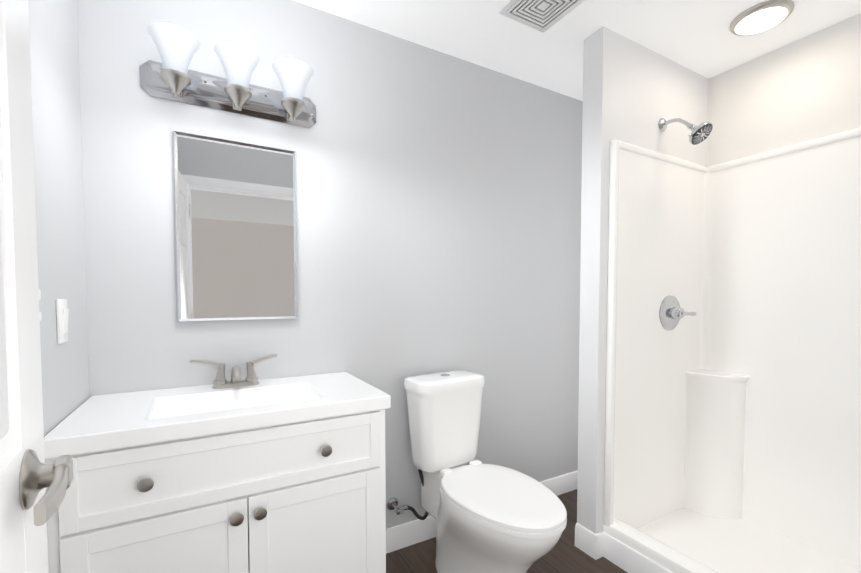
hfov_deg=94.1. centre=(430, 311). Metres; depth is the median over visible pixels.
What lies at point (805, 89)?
wall
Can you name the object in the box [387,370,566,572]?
toilet
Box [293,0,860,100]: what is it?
ceiling
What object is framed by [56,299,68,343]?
light switch
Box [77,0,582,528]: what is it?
wall
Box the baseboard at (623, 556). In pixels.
[386,470,672,572]
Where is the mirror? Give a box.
[173,130,297,321]
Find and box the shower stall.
[603,118,860,572]
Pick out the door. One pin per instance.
(29, 504)
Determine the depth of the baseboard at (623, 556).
1.83 m
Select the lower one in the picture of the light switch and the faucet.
the faucet
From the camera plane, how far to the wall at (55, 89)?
1.06 m
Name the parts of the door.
handle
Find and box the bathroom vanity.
[44,354,390,572]
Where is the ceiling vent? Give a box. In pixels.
[499,0,584,32]
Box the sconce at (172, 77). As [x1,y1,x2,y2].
[140,22,315,127]
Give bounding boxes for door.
[0,0,72,572]
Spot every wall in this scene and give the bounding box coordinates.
[28,0,89,564]
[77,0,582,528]
[577,26,708,533]
[706,13,860,166]
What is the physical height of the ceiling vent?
0.012 m
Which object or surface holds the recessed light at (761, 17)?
in the ceiling
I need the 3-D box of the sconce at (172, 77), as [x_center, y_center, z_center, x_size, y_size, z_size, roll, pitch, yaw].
[-0.676,-0.801,1.406,0.578,0.187,0.164,-1,2,-29]
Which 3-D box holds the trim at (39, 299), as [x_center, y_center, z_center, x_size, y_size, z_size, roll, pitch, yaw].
[-0.858,-0.581,0.844,0.016,1.210,0.044,-1,2,-29]
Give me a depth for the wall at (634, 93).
1.80 m
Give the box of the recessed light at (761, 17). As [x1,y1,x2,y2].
[729,0,794,35]
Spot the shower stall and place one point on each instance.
(733, 406)
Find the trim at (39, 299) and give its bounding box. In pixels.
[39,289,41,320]
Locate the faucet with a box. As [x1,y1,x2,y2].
[190,354,276,388]
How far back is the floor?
1.79 m
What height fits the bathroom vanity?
0.950 m
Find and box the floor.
[386,489,627,572]
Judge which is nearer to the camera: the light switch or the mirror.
the light switch
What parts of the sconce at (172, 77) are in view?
lamp shade, lamp shade, lamp shade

